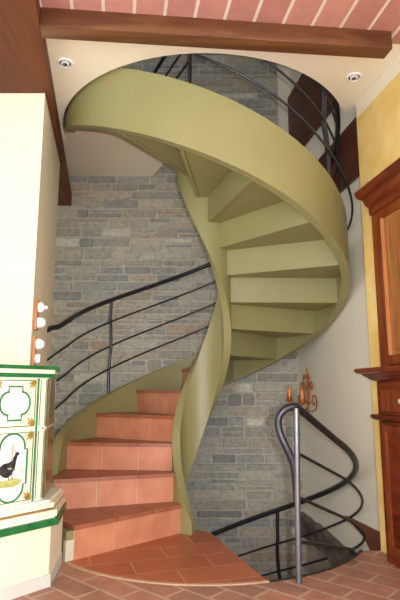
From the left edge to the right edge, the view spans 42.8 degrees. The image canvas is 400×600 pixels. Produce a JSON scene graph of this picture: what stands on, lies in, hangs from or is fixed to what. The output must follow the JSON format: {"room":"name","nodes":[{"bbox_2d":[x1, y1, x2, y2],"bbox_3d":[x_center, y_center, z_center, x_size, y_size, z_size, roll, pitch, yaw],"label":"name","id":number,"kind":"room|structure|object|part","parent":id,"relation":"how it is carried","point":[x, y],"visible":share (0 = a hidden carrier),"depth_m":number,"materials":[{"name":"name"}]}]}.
{"room":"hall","nodes":[
{"label":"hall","id":0,"kind":"room"},
{"bbox_2d":[0,93,59,365],"bbox_3d":[-1.976,0.157,3.380,2.049,2.720,0.986,0,-10,0],"label":"wall","id":1,"kind":"structure","parent":0,"point":[29,159],"depth_m":3.04,"materials":[{"name":"white paint"}]},
{"bbox_2d":[31,336,44,365],"bbox_3d":[-0.935,0.298,2.953,0.066,0.175,0.080,2,-10,-10],"label":"light switch","id":2,"kind":"object","parent":1,"relation":"attached to","point":[37,344],"visible":0.91,"depth_m":2.92,"materials":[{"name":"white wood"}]},
{"bbox_3d":[-0.958,0.297,2.949,0.018,0.175,0.080,2,-10,-10],"label":"wooden plate","id":3,"kind":"part","parent":2,"relation":"part of","materials":[{"name":"brown wood"}]},
{"bbox_3d":[-0.935,0.339,2.941,0.031,0.058,0.058,2,-10,-10],"label":"porcelain knob","id":4,"kind":"part","parent":2,"relation":"part of","materials":[{"name":"white ceramic"}]},
{"bbox_3d":[-0.926,0.256,2.957,0.050,0.066,0.066,2,-10,-10],"label":"porcelain knob","id":5,"kind":"part","parent":2,"relation":"part of","materials":[{"name":"white ceramic"}]},
{"bbox_2d":[33,299,47,330],"bbox_3d":[-0.932,0.089,2.990,0.072,0.180,0.080,2,-10,-10],"label":"light switch","id":6,"kind":"object","parent":1,"relation":"attached to","point":[39,307],"visible":1,"depth_m":2.96,"materials":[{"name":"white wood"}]},
{"bbox_3d":[-0.958,0.088,2.986,0.018,0.180,0.080,2,-10,-10],"label":"wooden plate","id":7,"kind":"part","parent":6,"relation":"part of","materials":[{"name":"brown wood"}]},
{"bbox_3d":[-0.926,0.133,2.979,0.050,0.066,0.066,2,-10,-10],"label":"porcelain knob","id":8,"kind":"part","parent":6,"relation":"part of","materials":[{"name":"white ceramic"}]},
{"bbox_3d":[-0.923,0.044,2.995,0.056,0.062,0.062,2,-10,-10],"label":"porcelain knob","id":9,"kind":"part","parent":6,"relation":"part of","materials":[{"name":"white ceramic"}]},
{"bbox_2d":[63,131,163,176],"bbox_3d":[-1.532,-1.399,4.513,2.936,0.115,1.290,0,-10,0],"label":"ceiling","id":10,"kind":"structure","parent":0,"point":[87,153],"depth_m":4.69,"materials":[{"name":"beige paint"}]},
{"bbox_2d":[153,54,191,83],"bbox_3d":[-0.273,-1.921,4.726,0.034,0.988,0.902,5,-11,-25],"label":"guard railing","id":11,"kind":"object","parent":10,"relation":"on","point":[189,63],"visible":0.29,"depth_m":4.53,"materials":[{"name":"grey metal"}]},
{"bbox_3d":[-0.273,-2.390,4.808,0.034,0.036,0.875,5,-11,-25],"label":"handrail","id":12,"kind":"part","parent":11,"relation":"part of","materials":[{"name":"grey metal"}]},
{"bbox_3d":[-0.273,-2.164,4.769,0.017,0.018,0.875,5,-11,-25],"label":"rail","id":13,"kind":"part","parent":11,"relation":"part of","materials":[{"name":"grey metal"}]},
{"bbox_3d":[-0.273,-1.976,4.736,0.017,0.018,0.875,5,-11,-25],"label":"rail","id":14,"kind":"part","parent":11,"relation":"part of","materials":[{"name":"grey metal"}]},
{"bbox_3d":[-0.085,-1.980,4.335,0.028,0.970,0.027,0,-10,0],"label":"post","id":15,"kind":"part","parent":11,"relation":"part of","materials":[{"name":"grey metal"}]},
{"bbox_2d":[50,53,306,579],"bbox_3d":[-1.020,0.282,4.963,3.966,7.818,0.264,0,-10,0],"label":"wall","id":16,"kind":"structure","parent":0,"point":[118,235],"depth_m":4.84,"materials":[{"name":"grey stone"}]},
{"bbox_2d":[277,63,289,133],"bbox_3d":[0.865,-2.437,5.311,0.130,2.205,0.055,0,-10,0],"label":"trim","id":17,"kind":"structure","parent":16,"relation":"attached to","point":[283,84],"depth_m":5.22,"materials":[{"name":"white paint"}]},
{"bbox_2d":[12,530,399,599],"bbox_3d":[-0.400,1.322,1.429,5.200,0.254,6.470,0,-10,0],"label":"floor","id":18,"kind":"structure","parent":0,"point":[368,576],"depth_m":2.55,"materials":[{"name":"tile"}]},
{"bbox_2d":[0,364,66,599],"bbox_3d":[-1.321,0.810,2.260,1.259,1.048,1.228,0,-10,0],"label":"stove","id":19,"kind":"object","parent":18,"relation":"on","point":[32,511],"visible":1,"depth_m":2.45,"materials":[{"name":"white ceramic"}]},
{"bbox_3d":[-1.340,0.326,2.352,1.220,0.063,1.214,0,-10,0],"label":"cornice","id":20,"kind":"part","parent":19,"relation":"part of","materials":[{"name":"green ceramic"}]},
{"bbox_3d":[-1.335,1.300,2.180,1.231,0.055,1.218,0,-10,0],"label":"skirting","id":21,"kind":"part","parent":19,"relation":"part of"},
{"bbox_3d":[-1.321,0.992,2.228,1.259,0.112,1.228,0,-10,0],"label":"moulding","id":22,"kind":"part","parent":19,"relation":"part of","materials":[{"name":"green ceramic"}]},
{"bbox_2d":[62,560,269,585],"bbox_3d":[-0.286,1.457,2.610,1.261,0.114,0.226,-3,-10,19],"label":"trim","id":23,"kind":"structure","parent":18,"relation":"on","point":[67,562],"depth_m":2.50,"materials":[{"name":"beige stone"}]},
{"bbox_2d":[51,68,349,579],"bbox_3d":[0.025,0.840,3.619,2.090,5.106,2.090,0,-10,0],"label":"spiral staircase","id":24,"kind":"structure","parent":18,"relation":"on","point":[270,220],"depth_m":3.44,"materials":[{"name":"green paint"}]},
{"bbox_2d":[47,53,353,409],"bbox_3d":[-0.002,-0.845,3.914,2.215,3.449,2.074,0,-10,0],"label":"stair railing","id":25,"kind":"object","parent":24,"relation":"on","point":[329,156],"visible":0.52,"depth_m":3.76,"materials":[{"name":"grey metal"}]},
{"bbox_3d":[-0.764,0.397,4.346,0.045,0.806,0.025,-8,-13,38],"label":"post","id":26,"kind":"part","parent":25,"relation":"part of","materials":[{"name":"grey metal"}]},
{"bbox_3d":[-0.024,-1.142,3.966,2.171,2.845,2.074,0,-10,0],"label":"handrail","id":27,"kind":"part","parent":25,"relation":"part of","materials":[{"name":"grey metal"}]},
{"bbox_3d":[0.813,-1.156,3.318,0.055,0.807,0.035,-8,-13,38],"label":"post","id":28,"kind":"part","parent":25,"relation":"part of","materials":[{"name":"grey metal"}]},
{"bbox_2d":[211,403,365,583],"bbox_3d":[0.525,1.840,3.579,1.086,2.254,2.193,3,-10,-19],"label":"railing","id":29,"kind":"object","parent":18,"relation":"on","point":[294,459],"visible":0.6,"depth_m":2.73,"materials":[{"name":"metal"}]},
{"bbox_3d":[0.664,2.255,4.220,0.067,0.951,0.027,0,-10,0],"label":"post","id":30,"kind":"part","parent":29,"relation":"part of","materials":[{"name":"grey metal"}]},
{"bbox_3d":[0.490,0.981,2.559,0.045,0.855,0.030,0,-10,0],"label":"newel post","id":31,"kind":"part","parent":29,"relation":"part of","materials":[{"name":"metal"}]},
{"bbox_3d":[0.372,1.634,3.497,1.423,1.396,2.086,0,-10,0],"label":"rail","id":32,"kind":"part","parent":29,"relation":"part of","materials":[{"name":"grey metal"}]},
{"bbox_3d":[0.372,1.846,3.460,1.423,1.396,2.086,0,-10,0],"label":"rail","id":33,"kind":"part","parent":29,"relation":"part of","materials":[{"name":"grey metal"}]},
{"bbox_3d":[0.669,1.518,2.704,0.789,0.206,0.086,8,-13,-39],"label":"rim plate","id":34,"kind":"part","parent":29,"relation":"part of","materials":[{"name":"grey metal"}]},
{"bbox_3d":[0.546,2.085,3.581,1.020,1.406,2.187,4,-11,-22],"label":"rail","id":35,"kind":"part","parent":29,"relation":"part of","materials":[{"name":"grey metal"}]},
{"bbox_2d":[354,158,399,568],"bbox_3d":[1.140,0.256,2.288,0.164,2.150,1.604,2,-10,-10],"label":"tall cabinet","id":36,"kind":"object","parent":18,"relation":"on","point":[380,195],"visible":1,"depth_m":2.85,"materials":[{"name":"brown wood"}]},
{"bbox_3d":[1.166,-0.718,2.441,0.116,0.180,1.561,2,-10,-10],"label":"cornice","id":37,"kind":"part","parent":36,"relation":"part of","materials":[{"name":"brown wood"}]},
{"bbox_3d":[1.174,0.551,2.215,0.103,0.052,1.550,2,-10,-10],"label":"drawer rail","id":38,"kind":"part","parent":36,"relation":"part of","materials":[{"name":"brown wood"}]},
{"bbox_3d":[1.100,-0.114,2.746,0.016,0.895,0.460,2,-10,-10],"label":"door","id":39,"kind":"part","parent":36,"relation":"part of","materials":[{"name":"brown wood"}]},
{"bbox_3d":[1.074,0.528,2.670,0.018,0.125,0.470,2,-10,-10],"label":"drawer","id":40,"kind":"part","parent":36,"relation":"part of","materials":[{"name":"brown wood"}]},
{"bbox_3d":[1.072,0.991,2.589,0.016,0.665,0.470,2,-10,-10],"label":"door","id":41,"kind":"part","parent":36,"relation":"part of","materials":[{"name":"brown wood"}]},
{"bbox_3d":[1.103,-0.114,2.746,0.014,0.795,0.360,2,-10,-10],"label":"panel","id":42,"kind":"part","parent":36,"relation":"part of","materials":[{"name":"brown wood"}]},
{"bbox_3d":[1.075,0.991,2.590,0.014,0.595,0.400,2,-10,-10],"label":"panel","id":43,"kind":"part","parent":36,"relation":"part of","materials":[{"name":"brown wood"}]},
{"bbox_2d":[39,0,399,140],"bbox_3d":[-0.400,-1.840,1.392,5.200,0.320,5.310,0,-10,0],"label":"ceiling","id":44,"kind":"structure","parent":0,"point":[91,60],"depth_m":2.87,"materials":[{"name":"beige paint"}]},
{"bbox_2d":[0,0,71,205],"bbox_3d":[-1.370,-1.329,3.129,1.458,0.122,3.988,1,-10,-3],"label":"ceiling beam","id":45,"kind":"structure","parent":44,"relation":"attached to","point":[25,67],"depth_m":2.83,"materials":[{"name":"brown wood"}]},
{"bbox_2d":[57,58,73,68],"bbox_3d":[-0.800,-1.401,3.026,0.098,0.016,0.098,0,-10,0],"label":"recessed light","id":46,"kind":"object","parent":44,"relation":"in","point":[66,63],"visible":1,"depth_m":3.02,"materials":[{"name":"white metal"}]},
{"bbox_2d":[39,7,391,58],"bbox_3d":[0.103,-1.399,2.684,1.848,0.106,0.099,1,-10,-5],"label":"ceiling beam","id":47,"kind":"structure","parent":44,"relation":"attached to","point":[55,23],"depth_m":2.65,"materials":[{"name":"brown wood"}]},
{"bbox_2d":[346,72,361,81],"bbox_3d":[0.955,-1.378,3.162,0.098,0.016,0.098,0,-10,0],"label":"recessed light","id":48,"kind":"object","parent":44,"relation":"in","point":[355,76],"visible":1,"depth_m":3.15,"materials":[{"name":"white metal"}]},
{"bbox_2d":[289,67,399,573],"bbox_3d":[1.414,-0.009,3.096,0.916,7.750,3.694,2,-10,-9],"label":"wall","id":49,"kind":"structure","parent":0,"point":[344,396],"depth_m":3.67,"materials":[{"name":"white paint"}]},
{"bbox_2d":[285,368,316,411],"bbox_3d":[0.874,0.782,4.442,0.210,0.395,0.442,3,-10,-18],"label":"wall sconce","id":50,"kind":"object","parent":49,"relation":"attached to","point":[289,399],"visible":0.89,"depth_m":4.44,"materials":[{"name":"metal"}]},
{"bbox_2d":[287,385,291,395],"bbox_3d":[0.787,0.808,4.490,0.036,0.131,0.036,0,-10,0],"label":"candle","id":51,"kind":"object","parent":50,"relation":"on","point":[289,393],"depth_m":4.48,"materials":[{"name":"orange wax"}]},
{"bbox_2d":[300,387,303,398],"bbox_3d":[0.875,0.809,4.381,0.036,0.131,0.036,0,-10,0],"label":"candle","id":52,"kind":"object","parent":50,"relation":"on","point":[301,391],"depth_m":4.37,"materials":[{"name":"orange wax"}]},
{"bbox_3d":[0.952,0.786,4.470,0.043,0.395,0.026,2,-10,-9],"label":"stem","id":53,"kind":"part","parent":50,"relation":"part of","materials":[{"name":"metal"}]},
{"bbox_2d":[287,73,333,146],"bbox_3d":[1.058,-1.872,4.276,0.040,0.695,1.810,2,-10,-9],"label":"trim","id":54,"kind":"structure","parent":49,"relation":"attached to","point":[297,128],"depth_m":4.69,"materials":[{"name":"red wood"}]},
{"bbox_2d":[301,512,353,565],"bbox_3d":[1.015,1.880,3.805,0.066,0.252,1.473,2,-10,-9],"label":"wall","id":55,"kind":"structure","parent":49,"relation":"attached to","point":[308,525],"depth_m":3.97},
{"bbox_2d":[318,117,359,192],"bbox_3d":[1.038,-0.998,4.237,0.044,0.430,1.610,2,-10,-9],"label":"beam","id":56,"kind":"structure","parent":49,"relation":"attached to","point":[349,156],"depth_m":3.77,"materials":[{"name":"red wood"}]},
{"bbox_2d":[344,515,380,550],"bbox_3d":[1.120,1.624,3.325,0.025,0.290,0.744,2,-10,-9],"label":"baseboard","id":57,"kind":"structure","parent":49,"relation":"attached to","point":[373,541],"depth_m":3.32,"materials":[{"name":"brown paint"}]},
{"bbox_2d":[356,55,399,117],"bbox_3d":[1.246,-1.442,2.536,0.034,0.099,1.916,2,-10,-10],"label":"trim","id":58,"kind":"structure","parent":49,"relation":"attached to","point":[393,69],"depth_m":3.17,"materials":[{"name":"beige paint"}]}
]}

